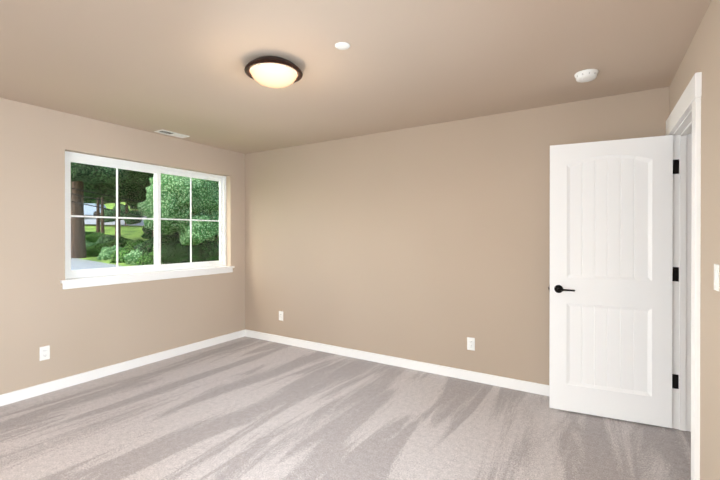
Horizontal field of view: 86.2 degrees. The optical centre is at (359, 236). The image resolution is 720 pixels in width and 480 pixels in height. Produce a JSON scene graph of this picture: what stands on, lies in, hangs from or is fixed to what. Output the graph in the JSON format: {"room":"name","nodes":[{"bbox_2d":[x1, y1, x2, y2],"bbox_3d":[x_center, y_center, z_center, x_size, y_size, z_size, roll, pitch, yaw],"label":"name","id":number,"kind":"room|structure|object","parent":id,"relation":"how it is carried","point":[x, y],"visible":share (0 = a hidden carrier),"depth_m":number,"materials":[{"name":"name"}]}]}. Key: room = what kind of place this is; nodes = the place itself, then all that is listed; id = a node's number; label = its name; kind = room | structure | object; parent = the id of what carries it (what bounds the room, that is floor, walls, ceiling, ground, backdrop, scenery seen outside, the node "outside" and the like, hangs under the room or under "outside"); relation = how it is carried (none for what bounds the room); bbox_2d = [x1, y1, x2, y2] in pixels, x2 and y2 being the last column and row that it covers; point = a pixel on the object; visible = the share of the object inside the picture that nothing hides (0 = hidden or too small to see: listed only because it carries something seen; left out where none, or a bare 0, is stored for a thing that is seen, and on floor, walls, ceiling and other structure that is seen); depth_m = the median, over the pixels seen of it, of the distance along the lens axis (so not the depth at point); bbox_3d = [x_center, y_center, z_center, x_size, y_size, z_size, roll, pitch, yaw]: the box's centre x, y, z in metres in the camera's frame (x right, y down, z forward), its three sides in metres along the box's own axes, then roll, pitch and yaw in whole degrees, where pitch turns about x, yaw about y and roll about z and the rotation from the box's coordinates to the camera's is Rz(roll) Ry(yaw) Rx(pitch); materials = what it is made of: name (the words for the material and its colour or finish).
{"room":"empty bedroom","nodes":[
{"label":"empty bedroom","id":0,"kind":"room"},
{"bbox_2d":[0,98,244,394],"bbox_3d":[-2.727,0.120,3.381,0.150,2.440,4.580,0,0,32],"label":"wall","id":1,"kind":"structure","parent":0,"point":[82,330],"depth_m":3.48,"materials":[{"name":"paint"}]},
{"bbox_2d":[40,345,49,360],"bbox_3d":[-2.693,0.996,3.289,0.008,0.115,0.070,0,0,32],"label":"electrical outlet","id":2,"kind":"object","parent":1,"relation":"attached to","point":[44,352],"visible":1,"depth_m":3.29,"materials":[{"name":"white plastic"}]},
{"bbox_2d":[65,151,225,278],"bbox_3d":[-2.232,-0.198,4.243,0.070,1.160,1.812,0,0,32],"label":"window","id":3,"kind":"structure","parent":1,"relation":"in","point":[117,164],"depth_m":4.11,"materials":[{"name":"white plastic"}]},
{"bbox_2d":[60,266,234,288],"bbox_3d":[-2.163,0.423,4.202,0.112,0.081,1.888,0,0,32],"label":"window sill","id":4,"kind":"structure","parent":1,"relation":"attached to","point":[102,280],"depth_m":3.96,"materials":[{"name":"white wood"}]},
{"bbox_2d":[0,336,690,479],"bbox_3d":[-0.270,1.395,1.874,5.920,0.100,4.580,0,0,32],"label":"floor","id":5,"kind":"structure","parent":0,"point":[245,408],"depth_m":2.68,"materials":[{"name":"carpet"}]},
{"bbox_2d":[0,0,711,153],"bbox_3d":[-0.270,-1.145,1.865,5.920,0.100,4.580,0,0,32],"label":"ceiling","id":6,"kind":"structure","parent":0,"point":[175,66],"depth_m":2.37,"materials":[{"name":"paint"}]},
{"bbox_2d":[154,129,189,137],"bbox_3d":[-2.008,-1.099,4.126,0.140,0.007,0.320,0,0,32],"label":"ceiling vent","id":7,"kind":"object","parent":6,"relation":"in","point":[166,132],"visible":0.98,"depth_m":4.11,"materials":[{"name":"white plastic"}]},
{"bbox_2d":[244,56,302,87],"bbox_3d":[-0.548,-1.031,2.454,0.362,0.132,0.362,0,0,32],"label":"dome light","id":8,"kind":"object","parent":6,"relation":"attached to","point":[273,72],"visible":1,"depth_m":2.36,"materials":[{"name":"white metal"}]},
{"bbox_2d":[335,42,349,49],"bbox_3d":[-0.101,-1.092,2.209,0.086,0.008,0.086,0,0,32],"label":"cover plate","id":9,"kind":"object","parent":6,"relation":"attached to","point":[342,45],"visible":1,"depth_m":2.20,"materials":[{"name":"white plastic"}]},
{"bbox_2d":[574,69,598,82],"bbox_3d":[1.520,-1.074,2.586,0.140,0.047,0.140,0,0,32],"label":"smoke detector","id":10,"kind":"object","parent":6,"relation":"attached to","point":[586,75],"visible":1,"depth_m":2.55,"materials":[{"name":"white plastic"}]},
{"bbox_2d":[245,87,668,384],"bbox_3d":[0.955,0.119,3.717,5.770,2.440,0.150,0,0,32],"label":"wall","id":11,"kind":"structure","parent":0,"point":[428,243],"depth_m":3.82,"materials":[{"name":"paint"}]},
{"bbox_2d":[0,329,548,405],"bbox_3d":[-0.760,1.299,2.175,4.470,0.090,4.280,0,0,32],"label":"baseboard","id":12,"kind":"structure","parent":11,"relation":"attached to","point":[80,378],"depth_m":3.79,"materials":[{"name":"white wood"}]},
{"bbox_2d":[279,311,282,320],"bbox_3d":[-0.990,0.993,4.823,0.070,0.115,0.008,0,0,32],"label":"electrical outlet","id":13,"kind":"object","parent":11,"relation":"attached to","point":[281,315],"visible":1,"depth_m":4.82,"materials":[{"name":"white plastic"}]},
{"bbox_2d":[467,337,474,350],"bbox_3d":[1.031,0.998,3.580,0.070,0.115,0.008,0,0,32],"label":"electrical outlet","id":14,"kind":"object","parent":11,"relation":"attached to","point":[470,343],"visible":1,"depth_m":3.58,"materials":[{"name":"white plastic"}]},
{"bbox_2d":[669,0,719,479],"bbox_3d":[1.195,0.129,0.968,0.120,2.440,4.280,0,0,32],"label":"wall","id":15,"kind":"structure","parent":0,"point":[702,54],"depth_m":1.81,"materials":[{"name":"paint"}]},
{"bbox_2d":[548,135,672,427],"bbox_3d":[1.819,0.312,2.840,0.771,2.030,0.139,0,0,25],"label":"door","id":16,"kind":"structure","parent":15,"relation":"in","point":[611,268],"depth_m":2.82,"materials":[{"name":"white painted wood"},{"name":"black metal"}]},
{"bbox_2d":[666,72,701,479],"bbox_3d":[2.027,0.254,2.347,0.146,2.180,0.984,0,0,32],"label":"door frame","id":17,"kind":"structure","parent":15,"relation":"attached to","point":[681,281],"depth_m":2.65,"materials":[{"name":"white wood"}]},
{"bbox_2d":[714,264,718,290],"bbox_3d":[1.565,0.179,1.693,0.010,0.115,0.070,0,0,32],"label":"switch plate","id":18,"kind":"object","parent":15,"relation":"attached to","point":[716,277],"visible":1,"depth_m":1.68,"materials":[{"name":"white plastic"}]},
{"label":"outside","id":19,"kind":"structure","parent":0,"visible":0},
{"bbox_2d":[71,202,218,278],"bbox_3d":[-27.216,-6.865,39.393,78.830,18.285,100.000,0,0,32],"label":"ground","id":20,"kind":"structure","parent":19,"point":[128,233],"depth_m":28.61,"materials":[{"name":"green plant"}]},
{"bbox_2d":[71,162,218,265],"bbox_3d":[-25.036,-6.720,43.168,19.630,16.160,70.074,0,0,-40],"label":"trees","id":21,"kind":"object","parent":20,"relation":"on","point":[169,183],"depth_m":15.37,"materials":[{"name":"green plant"}]},
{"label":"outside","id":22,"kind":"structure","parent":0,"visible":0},
{"bbox_2d":[84,199,96,202],"bbox_3d":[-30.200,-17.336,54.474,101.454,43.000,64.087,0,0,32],"label":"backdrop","id":23,"kind":"structure","parent":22,"point":[93,200],"depth_m":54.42,"materials":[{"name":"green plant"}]}
]}

